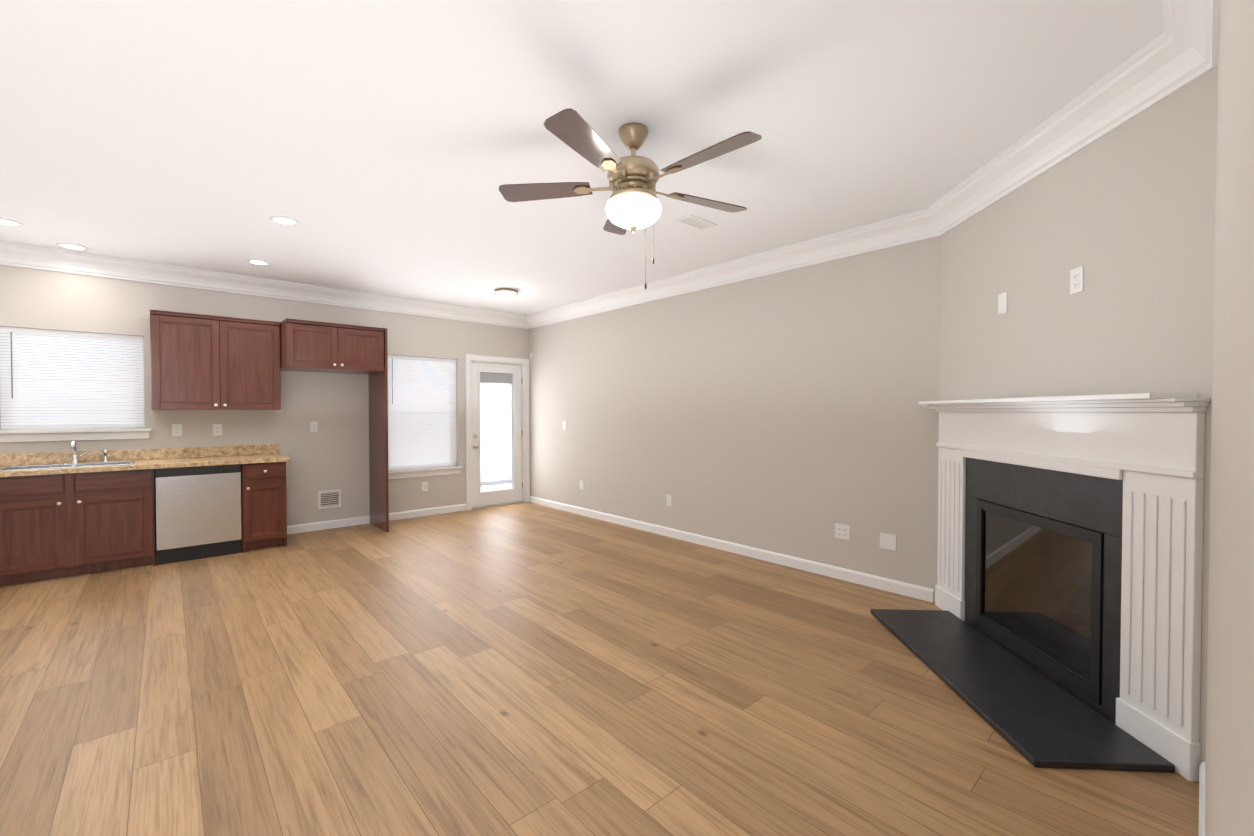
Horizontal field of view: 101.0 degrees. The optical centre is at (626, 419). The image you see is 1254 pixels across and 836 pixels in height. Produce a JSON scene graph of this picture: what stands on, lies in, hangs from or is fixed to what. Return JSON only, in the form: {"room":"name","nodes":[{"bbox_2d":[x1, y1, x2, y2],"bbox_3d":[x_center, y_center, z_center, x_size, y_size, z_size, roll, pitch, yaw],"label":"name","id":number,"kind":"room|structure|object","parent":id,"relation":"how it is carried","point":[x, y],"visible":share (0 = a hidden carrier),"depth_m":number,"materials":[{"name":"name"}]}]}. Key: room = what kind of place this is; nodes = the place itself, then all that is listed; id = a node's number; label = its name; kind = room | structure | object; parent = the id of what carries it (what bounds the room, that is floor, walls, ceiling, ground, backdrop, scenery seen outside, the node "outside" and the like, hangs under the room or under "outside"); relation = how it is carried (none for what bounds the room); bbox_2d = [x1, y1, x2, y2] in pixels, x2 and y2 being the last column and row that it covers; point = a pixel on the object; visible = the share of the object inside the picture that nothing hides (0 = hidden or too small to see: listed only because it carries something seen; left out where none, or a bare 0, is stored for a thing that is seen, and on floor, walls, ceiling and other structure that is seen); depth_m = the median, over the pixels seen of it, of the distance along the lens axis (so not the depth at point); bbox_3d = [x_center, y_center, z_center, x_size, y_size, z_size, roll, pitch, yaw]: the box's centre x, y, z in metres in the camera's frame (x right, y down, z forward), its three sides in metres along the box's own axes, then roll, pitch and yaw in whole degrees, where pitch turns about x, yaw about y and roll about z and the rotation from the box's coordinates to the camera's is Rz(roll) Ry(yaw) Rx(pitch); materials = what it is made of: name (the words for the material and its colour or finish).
{"room":"kitchen","nodes":[
{"label":"kitchen","id":0,"kind":"room"},
{"bbox_2d":[0,265,528,525],"bbox_3d":[-4.165,-0.105,5.356,7.440,2.740,0.150,-1,1,-42],"label":"wall","id":1,"kind":"structure","parent":0,"point":[332,453],"depth_m":5.71,"materials":[{"name":"beige paint"}]},
{"bbox_2d":[0,334,150,441],"bbox_3d":[-4.931,-0.298,4.628,0.980,0.970,0.180,-1,1,-42],"label":"window","id":2,"kind":"structure","parent":1,"relation":"in","point":[31,434],"depth_m":4.58,"materials":[{"name":"white plastic"}]},
{"bbox_2d":[0,326,143,428],"bbox_3d":[-4.923,-0.353,4.618,0.878,0.856,0.056,-1,1,-42],"label":"window blind","id":3,"kind":"object","parent":2,"relation":"attached to","point":[21,385],"visible":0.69,"depth_m":4.60,"materials":[{"name":"white plastic"}]},
{"bbox_2d":[172,424,181,435],"bbox_3d":[-4.395,0.105,5.047,0.072,0.116,0.008,-1,1,-42],"label":"outlet","id":4,"kind":"object","parent":1,"relation":"attached to","point":[176,429],"visible":1,"depth_m":5.04,"materials":[{"name":"white plastic"}]},
{"bbox_2d":[150,309,280,409],"bbox_3d":[-4.042,-0.546,5.116,0.988,0.902,0.359,-1,1,-42],"label":"upper cabinet","id":5,"kind":"object","parent":1,"relation":"attached to","point":[204,362],"visible":1,"depth_m":4.97,"materials":[{"name":"brown wood"}]},
{"bbox_2d":[213,424,221,435],"bbox_3d":[-4.164,0.107,5.254,0.072,0.116,0.008,-1,1,-42],"label":"outlet","id":6,"kind":"object","parent":1,"relation":"attached to","point":[217,429],"visible":1,"depth_m":5.25,"materials":[{"name":"white plastic"}]},
{"bbox_2d":[310,421,317,431],"bbox_3d":[-3.526,0.083,5.823,0.072,0.116,0.008,-1,1,-42],"label":"outlet","id":7,"kind":"object","parent":1,"relation":"attached to","point":[313,426],"visible":1,"depth_m":5.82,"materials":[{"name":"white plastic"}]},
{"bbox_2d":[318,489,340,508],"bbox_3d":[-3.415,0.916,5.937,0.230,0.200,0.006,-1,1,-42],"label":"air vent","id":8,"kind":"object","parent":1,"relation":"in","point":[329,499],"visible":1,"depth_m":5.93,"materials":[{"name":"white plastic"}]},
{"bbox_2d":[280,318,384,373],"bbox_3d":[-3.230,-0.767,5.643,0.925,0.476,0.649,-1,1,-42],"label":"upper cabinet","id":9,"kind":"object","parent":1,"relation":"attached to","point":[313,346],"visible":1,"depth_m":5.39,"materials":[{"name":"brown wood"}]},
{"bbox_2d":[287,504,465,533],"bbox_3d":[-2.989,1.205,6.318,2.139,0.092,0.014,-1,1,-42],"label":"baseboard","id":10,"kind":"structure","parent":1,"relation":"attached to","point":[315,526],"depth_m":6.16,"materials":[{"name":"white wood"}]},
{"bbox_2d":[422,482,427,490],"bbox_3d":[-2.606,0.865,6.659,0.072,0.116,0.008,-1,1,-42],"label":"outlet","id":11,"kind":"object","parent":1,"relation":"attached to","point":[424,486],"visible":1,"depth_m":6.66,"materials":[{"name":"white plastic"}]},
{"bbox_2d":[388,362,462,478],"bbox_3d":[-2.642,-0.033,6.678,1.000,1.535,0.180,-1,1,-42],"label":"window","id":12,"kind":"structure","parent":1,"relation":"in","point":[427,471],"depth_m":6.65,"materials":[{"name":"white plastic"}]},
{"bbox_2d":[388,355,456,469],"bbox_3d":[-2.634,-0.087,6.668,0.898,1.421,0.056,-1,1,-42],"label":"window blind","id":13,"kind":"object","parent":12,"relation":"attached to","point":[415,392],"visible":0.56,"depth_m":6.67,"materials":[{"name":"white plastic"}]},
{"bbox_2d":[471,362,522,506],"bbox_3d":[-1.868,0.210,7.403,0.807,2.012,0.181,-1,1,-42],"label":"door","id":14,"kind":"structure","parent":1,"relation":"in","point":[491,373],"depth_m":7.39,"materials":[{"name":"white"}]},
{"bbox_2d":[465,354,529,509],"bbox_3d":[-1.868,0.174,7.398,0.990,2.120,0.174,-1,1,-42],"label":"door frame","id":15,"kind":"structure","parent":1,"relation":"attached to","point":[469,359],"depth_m":7.38,"materials":[{"name":"white wood"}]},
{"bbox_2d":[0,0,1164,314],"bbox_3d":[-1.002,-1.479,1.797,7.440,0.120,9.640,-1,1,-42],"label":"ceiling","id":16,"kind":"structure","parent":0,"point":[382,146],"depth_m":2.47,"materials":[{"name":"white paint"}]},
{"bbox_2d":[0,218,24,226],"bbox_3d":[-4.556,-1.445,3.785,0.188,0.010,0.188,-1,1,-42],"label":"recessed light","id":17,"kind":"object","parent":16,"relation":"in","point":[7,222],"visible":1,"depth_m":3.80,"materials":[{"name":"white plastic"}]},
{"bbox_2d":[56,243,88,249],"bbox_3d":[-4.669,-1.454,4.354,0.188,0.010,0.188,-1,1,-42],"label":"recessed light","id":18,"kind":"object","parent":16,"relation":"in","point":[72,246],"visible":1,"depth_m":4.35,"materials":[{"name":"white plastic"}]},
{"bbox_2d":[246,259,270,265],"bbox_3d":[-3.432,-1.461,4.816,0.188,0.010,0.188,-1,1,-42],"label":"recessed light","id":19,"kind":"object","parent":16,"relation":"in","point":[258,262],"visible":0.96,"depth_m":4.80,"materials":[{"name":"white plastic"}]},
{"bbox_2d":[269,215,299,225],"bbox_3d":[-2.494,-1.444,3.764,0.188,0.010,0.188,-1,1,-42],"label":"recessed light","id":20,"kind":"object","parent":16,"relation":"in","point":[285,220],"visible":0.98,"depth_m":3.75,"materials":[{"name":"white plastic"}]},
{"bbox_2d":[480,306,499,309],"bbox_3d":[-1.841,-1.496,6.936,0.250,0.006,0.100,-1,1,-42],"label":"ceiling vent","id":21,"kind":"object","parent":16,"relation":"in","point":[487,307],"visible":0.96,"depth_m":6.91,"materials":[{"name":"white plastic"}]},
{"bbox_2d":[495,288,517,297],"bbox_3d":[-1.393,-1.453,5.956,0.260,0.062,0.260,-1,1,-42],"label":"flush ceiling light","id":22,"kind":"object","parent":16,"relation":"attached to","point":[506,292],"visible":1,"depth_m":5.88,"materials":[{"name":"white glass"}]},
{"bbox_2d":[499,108,761,289],"bbox_3d":[0.068,-1.027,2.545,1.325,0.808,1.289,-1,1,-42],"label":"ceiling fan","id":23,"kind":"object","parent":16,"relation":"hanging from","point":[633,204],"visible":1,"depth_m":2.47,"materials":[{"name":"brown wood"}]},
{"bbox_2d":[675,215,716,230],"bbox_3d":[0.512,-1.447,3.809,0.300,0.006,0.150,-1,1,-42],"label":"ceiling vent","id":24,"kind":"object","parent":16,"relation":"in","point":[693,221],"visible":0.94,"depth_m":3.80,"materials":[{"name":"white plastic"}]},
{"bbox_2d":[0,502,1198,835],"bbox_3d":[-1.002,1.380,1.841,7.440,0.120,9.640,-1,1,-42],"label":"floor","id":25,"kind":"structure","parent":0,"point":[526,668],"depth_m":2.38,"materials":[{"name":"brown wood"}]},
{"bbox_2d":[0,469,155,585],"bbox_3d":[-4.684,0.857,4.368,1.028,0.848,0.649,-1,1,-42],"label":"base cabinet","id":26,"kind":"object","parent":25,"relation":"on","point":[53,526],"visible":0.96,"depth_m":4.18,"materials":[{"name":"brown wood"}]},
{"bbox_2d":[0,444,289,476],"bbox_3d":[-4.657,0.359,4.386,2.942,0.142,0.648,-1,1,-42],"label":"countertop","id":27,"kind":"structure","parent":26,"relation":"on","point":[158,458],"depth_m":4.74,"materials":[{"name":"beige stone"}]},
{"bbox_2d":[0,460,135,470],"bbox_3d":[-4.685,0.483,4.357,0.776,0.195,0.416,-1,1,-42],"label":"sink basin","id":28,"kind":"object","parent":27,"relation":"in","point":[28,467],"visible":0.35,"depth_m":4.41,"materials":[{"name":"silver metal"}]},
{"bbox_2d":[71,440,108,462],"bbox_3d":[-4.741,0.284,4.553,0.242,0.207,0.203,-1,1,-42],"label":"faucet","id":29,"kind":"object","parent":27,"relation":"on","point":[75,456],"visible":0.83,"depth_m":4.54,"materials":[{"name":"silver metal"}]},
{"bbox_2d":[155,464,241,564],"bbox_3d":[-4.079,0.849,4.922,0.602,0.846,0.630,-1,1,-42],"label":"dishwasher","id":30,"kind":"object","parent":25,"relation":"on","point":[198,512],"visible":0.92,"depth_m":4.68,"materials":[{"name":"silver metal"}]},
{"bbox_2d":[241,462,286,552],"bbox_3d":[-3.710,0.843,5.239,0.358,0.848,0.649,-1,1,-42],"label":"base cabinet","id":31,"kind":"object","parent":25,"relation":"on","point":[263,506],"visible":0.83,"depth_m":5.02,"materials":[{"name":"brown wood"}]},
{"bbox_2d":[369,328,388,531],"bbox_3d":[-2.879,0.123,5.979,0.024,2.266,0.638,-1,1,-42],"label":"panel","id":32,"kind":"object","parent":25,"relation":"on","point":[378,452],"visible":0.79,"depth_m":5.91,"materials":[{"name":"brown wood"}]},
{"bbox_2d":[871,609,1174,772],"bbox_3d":[1.834,1.292,2.688,0.504,0.030,1.500,0,1,3],"label":"hearth","id":33,"kind":"object","parent":25,"relation":"on","point":[1032,716],"visible":0.98,"depth_m":2.35,"materials":[{"name":"black stone"}]},
{"bbox_2d":[529,236,941,601],"bbox_3d":[1.765,-0.086,4.192,0.150,2.740,9.490,-1,1,-42],"label":"wall","id":34,"kind":"structure","parent":0,"point":[784,412],"depth_m":4.63,"materials":[{"name":"beige paint"}]},
{"bbox_2d":[580,480,583,489],"bbox_3d":[-0.590,0.854,6.723,0.008,0.116,0.072,-1,1,-42],"label":"electrical outlet","id":35,"kind":"object","parent":34,"relation":"attached to","point":[581,484],"visible":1,"depth_m":6.71,"materials":[{"name":"white plastic"}]},
{"bbox_2d":[666,495,670,505],"bbox_3d":[0.450,0.872,5.559,0.008,0.116,0.072,-1,1,-42],"label":"electrical outlet","id":36,"kind":"object","parent":34,"relation":"attached to","point":[668,500],"visible":1,"depth_m":5.56,"materials":[{"name":"white plastic"}]},
{"bbox_2d":[530,496,933,601],"bbox_3d":[0.351,1.215,5.671,0.014,0.092,5.430,-1,1,-42],"label":"baseboard","id":37,"kind":"structure","parent":34,"relation":"attached to","point":[901,588],"depth_m":4.65,"materials":[{"name":"white wood"}]},
{"bbox_2d":[835,523,849,539],"bbox_3d":[1.722,0.899,4.136,0.008,0.116,0.118,-1,1,-42],"label":"electrical outlet","id":38,"kind":"object","parent":34,"relation":"attached to","point":[842,531],"visible":1,"depth_m":4.13,"materials":[{"name":"white plastic"}]},
{"bbox_2d":[880,533,895,550],"bbox_3d":[1.956,0.918,3.875,0.007,0.116,0.118,-1,1,-42],"label":"outlet","id":39,"kind":"object","parent":34,"relation":"attached to","point":[888,541],"visible":1,"depth_m":3.87,"materials":[{"name":"white plastic"}]},
{"bbox_2d":[940,66,1217,762],"bbox_3d":[2.186,-0.064,2.724,0.100,2.740,1.768,0,1,3],"label":"wall","id":40,"kind":"structure","parent":0,"point":[1124,214],"depth_m":2.28,"materials":[{"name":"beige paint"}]},
{"bbox_2d":[0,0,1219,328],"bbox_3d":[-1.002,-1.333,1.799,7.140,0.171,9.340,-1,1,-42],"label":"crown molding","id":41,"kind":"structure","parent":40,"relation":"attached to","point":[1180,52],"depth_m":3.76,"materials":[{"name":"white wood"}]},
{"bbox_2d":[998,292,1007,314],"bbox_3d":[2.145,-0.661,2.951,0.007,0.116,0.072,0,1,3],"label":"outlet","id":42,"kind":"object","parent":40,"relation":"attached to","point":[1002,302],"visible":1,"depth_m":2.95,"materials":[{"name":"white plastic"}]},
{"bbox_2d":[918,393,1209,781],"bbox_3d":[2.051,0.598,2.739,0.170,1.416,1.754,0,1,3],"label":"fireplace","id":43,"kind":"object","parent":40,"relation":"attached to","point":[1124,473],"visible":0.9,"depth_m":2.17,"materials":[{"name":"white painted wood"},{"name":"black slate"}]},
{"bbox_2d":[975,499,1103,705],"bbox_3d":[2.334,0.879,2.712,0.442,0.764,0.885,0,1,3],"label":"firebox insert","id":44,"kind":"object","parent":43,"relation":"in","point":[1039,590],"visible":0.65,"depth_m":2.62,"materials":[{"name":"black glass"}]},
{"bbox_2d":[1070,266,1083,294],"bbox_3d":[2.116,-0.653,2.432,0.008,0.116,0.072,0,1,3],"label":"outlet","id":45,"kind":"object","parent":40,"relation":"attached to","point":[1076,280],"visible":1,"depth_m":2.43,"materials":[{"name":"white plastic"}]},
{"bbox_2d":[1205,0,1253,835],"bbox_3d":[1.730,-0.043,1.425,3.590,2.740,0.150,-1,1,-42],"label":"wall","id":46,"kind":"structure","parent":0,"point":[1230,343],"depth_m":0.49,"materials":[{"name":"beige paint"}]},
{"bbox_2d":[1198,761,1205,835],"bbox_3d":[1.154,1.287,1.040,2.450,0.092,0.014,-1,1,-42],"label":"baseboard","id":47,"kind":"structure","parent":46,"relation":"attached to","point":[1202,771],"depth_m":1.68,"materials":[{"name":"white"}]},
{"bbox_2d":[1239,35,1253,835],"bbox_3d":[1.162,-0.010,-0.745,0.150,2.740,2.630,-1,1,-42],"label":"wall","id":48,"kind":"structure","parent":0,"point":[1246,807],"depth_m":0.26,"materials":[{"name":"beige paint"}]},
{"label":"outside","id":49,"kind":"structure","parent":0,"visible":0},
{"bbox_2d":[481,478,511,490],"bbox_3d":[-4.725,1.270,8.902,13.000,0.080,5.849,-1,1,-42],"label":"ground","id":50,"kind":"structure","parent":49,"point":[499,485],"depth_m":9.65,"materials":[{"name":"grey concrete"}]},
{"bbox_2d":[13,370,511,480],"bbox_3d":[-4.205,0.288,8.747,9.590,1.850,0.050,-1,1,-42],"label":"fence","id":51,"kind":"object","parent":50,"relation":"on","point":[502,402],"depth_m":10.09,"materials":[{"name":"white"}]}
]}

